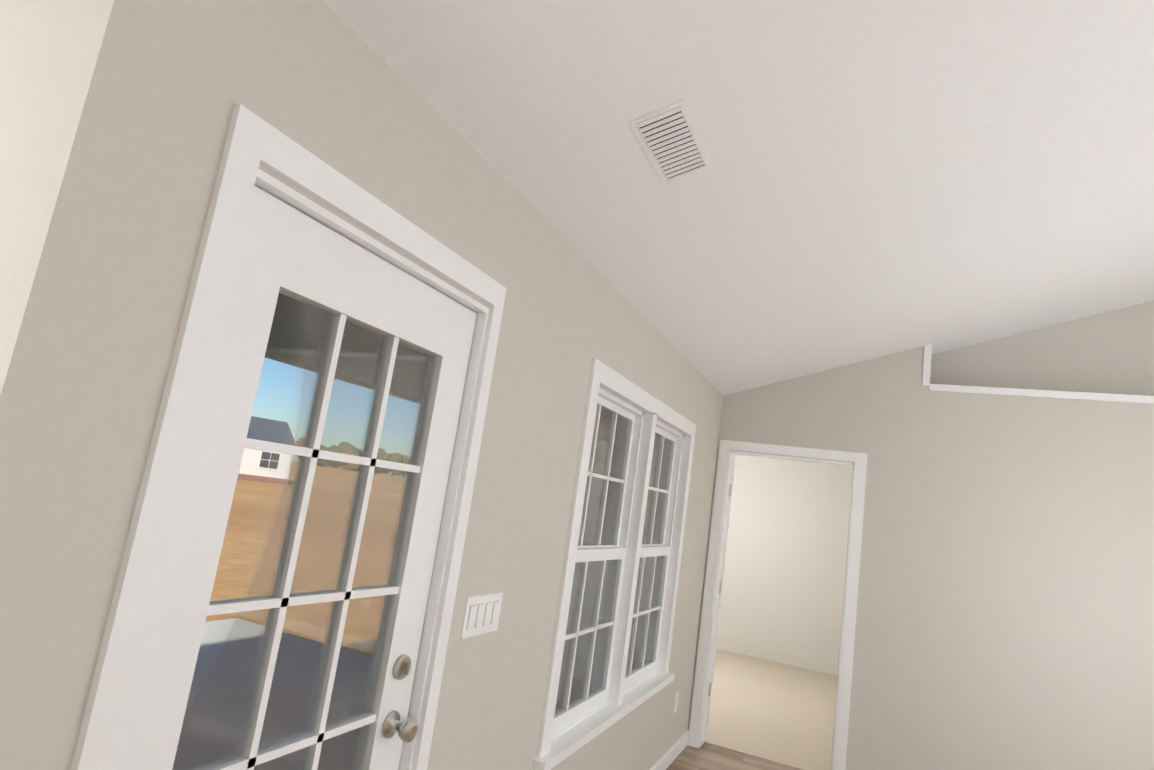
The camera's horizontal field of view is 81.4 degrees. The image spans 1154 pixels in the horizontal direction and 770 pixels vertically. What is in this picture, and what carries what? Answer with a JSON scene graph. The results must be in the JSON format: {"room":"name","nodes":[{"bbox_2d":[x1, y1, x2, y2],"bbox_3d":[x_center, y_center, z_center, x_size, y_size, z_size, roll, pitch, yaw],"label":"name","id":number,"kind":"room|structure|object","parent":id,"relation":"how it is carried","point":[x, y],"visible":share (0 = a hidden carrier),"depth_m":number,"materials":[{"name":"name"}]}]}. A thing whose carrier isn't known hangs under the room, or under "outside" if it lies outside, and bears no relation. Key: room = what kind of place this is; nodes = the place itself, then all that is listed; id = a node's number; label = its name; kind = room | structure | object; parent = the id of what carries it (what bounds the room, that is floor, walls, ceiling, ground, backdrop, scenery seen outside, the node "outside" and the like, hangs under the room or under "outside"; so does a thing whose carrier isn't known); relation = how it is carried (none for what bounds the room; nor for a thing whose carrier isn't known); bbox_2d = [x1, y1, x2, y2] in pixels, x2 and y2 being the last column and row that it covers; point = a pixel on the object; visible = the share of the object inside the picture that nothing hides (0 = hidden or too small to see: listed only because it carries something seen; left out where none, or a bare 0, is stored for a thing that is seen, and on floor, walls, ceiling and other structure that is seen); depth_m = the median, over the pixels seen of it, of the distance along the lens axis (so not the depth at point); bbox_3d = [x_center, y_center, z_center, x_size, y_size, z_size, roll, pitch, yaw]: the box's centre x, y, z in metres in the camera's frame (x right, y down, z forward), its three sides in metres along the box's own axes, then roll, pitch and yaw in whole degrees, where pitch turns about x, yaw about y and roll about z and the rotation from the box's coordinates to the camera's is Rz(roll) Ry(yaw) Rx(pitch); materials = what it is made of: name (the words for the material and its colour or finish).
{"room":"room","nodes":[
{"label":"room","id":0,"kind":"room"},
{"bbox_2d":[0,0,58,192],"bbox_3d":[-1.714,0.230,1.332,1.780,2.600,0.150,4,-10,24],"label":"wall","id":1,"kind":"structure","parent":0,"point":[25,25],"depth_m":1.05,"materials":[{"name":"beige paint"}]},
{"bbox_2d":[0,0,722,769],"bbox_3d":[0.124,0.063,3.034,0.150,4.000,4.570,4,-10,24],"label":"wall","id":2,"kind":"structure","parent":0,"point":[112,172],"depth_m":1.12,"materials":[{"name":"beige paint"}]},
{"bbox_2d":[70,104,506,769],"bbox_3d":[-0.631,0.646,1.450,0.186,2.130,0.950,4,-10,24],"label":"door frame","id":3,"kind":"structure","parent":2,"relation":"attached to","point":[252,142],"depth_m":1.17,"materials":[{"name":"white paint"}]},
{"bbox_2d":[116,185,476,769],"bbox_3d":[-0.581,0.693,1.418,0.119,2.018,0.820,4,-10,24],"label":"patio door","id":4,"kind":"structure","parent":2,"relation":"in","point":[313,667],"depth_m":1.46,"materials":[{"name":"white paint"}]},
{"bbox_2d":[460,593,502,638],"bbox_3d":[-0.288,0.691,2.020,0.009,0.116,0.215,4,-10,24],"label":"switch plate","id":5,"kind":"object","parent":2,"relation":"attached to","point":[481,614],"visible":1,"depth_m":2.01,"materials":[{"name":"white plastic"}]},
{"bbox_2d":[531,358,695,769],"bbox_3d":[0.245,0.831,3.356,0.200,1.560,1.790,4,-10,24],"label":"window","id":6,"kind":"structure","parent":2,"relation":"in","point":[609,661],"depth_m":3.22,"materials":[{"name":"white paint"}]},
{"bbox_2d":[650,730,688,769],"bbox_3d":[0.124,2.082,3.140,0.013,0.090,3.265,4,-10,24],"label":"baseboard","id":7,"kind":"structure","parent":2,"relation":"attached to","point":[670,755],"depth_m":4.18,"materials":[{"name":"white paint"}]},
{"bbox_2d":[673,692,678,713],"bbox_3d":[0.632,2.021,4.263,0.008,0.115,0.070,4,-10,24],"label":"electrical outlet","id":8,"kind":"object","parent":2,"relation":"attached to","point":[676,702],"visible":1,"depth_m":4.25,"materials":[{"name":"white plastic"}]},
{"bbox_2d":[666,742,799,769],"bbox_3d":[2.469,2.001,0.067,10.650,0.100,8.256,4,-10,24],"label":"floor","id":9,"kind":"structure","parent":0,"point":[705,756],"depth_m":4.39,"materials":[{"name":"brown wood"}]},
{"bbox_2d":[323,0,1153,395],"bbox_3d":[3.707,-0.926,0.202,8.870,1.750,8.256,4,-10,24],"label":"ceiling","id":10,"kind":"structure","parent":0,"point":[879,178],"depth_m":2.14,"materials":[{"name":"white paint"}]},
{"bbox_2d":[628,99,712,184],"bbox_3d":[0.283,-0.699,1.964,0.153,0.057,0.360,4,-10,24],"label":"ceiling vent","id":11,"kind":"object","parent":10,"relation":"in","point":[670,140],"visible":1,"depth_m":1.93,"materials":[{"name":"white plastic"}]},
{"bbox_2d":[757,347,781,363],"bbox_3d":[1.205,-0.180,4.186,0.115,0.044,0.300,4,-10,24],"label":"ceiling vent","id":12,"kind":"object","parent":10,"relation":"in","point":[771,355],"visible":1,"depth_m":4.16,"materials":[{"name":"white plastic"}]},
{"bbox_2d":[704,649,837,769],"bbox_3d":[1.018,2.869,6.491,3.150,0.104,3.490,4,-10,24],"label":"floor","id":13,"kind":"structure","parent":0,"point":[777,712],"depth_m":5.71,"materials":[{"name":"beige carpet"}]},
{"bbox_2d":[716,455,852,675],"bbox_3d":[1.948,1.240,8.490,3.300,4.000,0.150,4,-10,24],"label":"wall","id":14,"kind":"structure","parent":0,"point":[784,577],"depth_m":7.97,"materials":[{"name":"beige paint"}]},
{"bbox_2d":[688,301,1153,769],"bbox_3d":[3.562,0.727,4.048,5.356,4.000,0.486,4,-10,24],"label":"wall","id":15,"kind":"structure","parent":0,"point":[1010,615],"depth_m":4.15,"materials":[{"name":"beige paint"}]},
{"bbox_2d":[704,455,735,740],"bbox_3d":[0.702,1.501,5.093,0.817,2.012,0.271,4,-10,24],"label":"bedroom door","id":16,"kind":"structure","parent":15,"relation":"in","point":[719,604],"depth_m":4.85,"materials":[{"name":"white paint"}]},
{"bbox_2d":[688,440,866,769],"bbox_3d":[1.391,1.480,4.626,0.995,2.110,0.172,4,-10,24],"label":"trim","id":17,"kind":"structure","parent":15,"relation":"attached to","point":[698,719],"depth_m":4.61,"materials":[{"name":"white paint"}]},
{"bbox_2d":[922,344,1153,403],"bbox_3d":[4.191,-0.175,3.880,3.898,0.744,0.336,4,-10,24],"label":"trim","id":18,"kind":"structure","parent":15,"relation":"attached to","point":[1031,392],"depth_m":4.24,"materials":[{"name":"white paint"}]},
{"label":"outside","id":19,"kind":"structure","parent":0,"visible":0},
{"bbox_2d":[205,479,283,621],"bbox_3d":[-192.899,-7.896,100.874,607.700,1.888,665.000,4,-10,24],"label":"ground","id":20,"kind":"structure","parent":19,"point":[237,544],"depth_m":15.76,"materials":[{"name":"soil"}]},
{"bbox_2d":[237,416,293,484],"bbox_3d":[-34.494,5.065,59.651,15.600,6.365,11.400,15,-12,-37],"label":"house","id":21,"kind":"structure","parent":20,"relation":"on","point":[247,451],"depth_m":59.08,"materials":[{"name":"white"}]},
{"bbox_3d":[-0.996,0.742,3.370,2.080,2.530,4.280,4,-10,24],"label":"cladding","id":22,"kind":"object","parent":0,"visible":0},
{"bbox_2d":[265,293,304,368],"bbox_3d":[-0.783,-0.319,3.522,1.950,0.510,4.280,4,-10,24],"label":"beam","id":23,"kind":"structure","parent":22,"relation":"attached to","point":[280,336],"depth_m":3.69,"materials":[{"name":"grey"}]},
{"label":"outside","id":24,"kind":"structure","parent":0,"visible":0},
{"bbox_2d":[185,618,235,712],"bbox_3d":[-2.181,2.115,3.569,4.230,0.420,4.280,4,-10,24],"label":"porch","id":25,"kind":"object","parent":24,"point":[207,637],"depth_m":5.34,"materials":[{"name":"grey concrete"}]}
]}

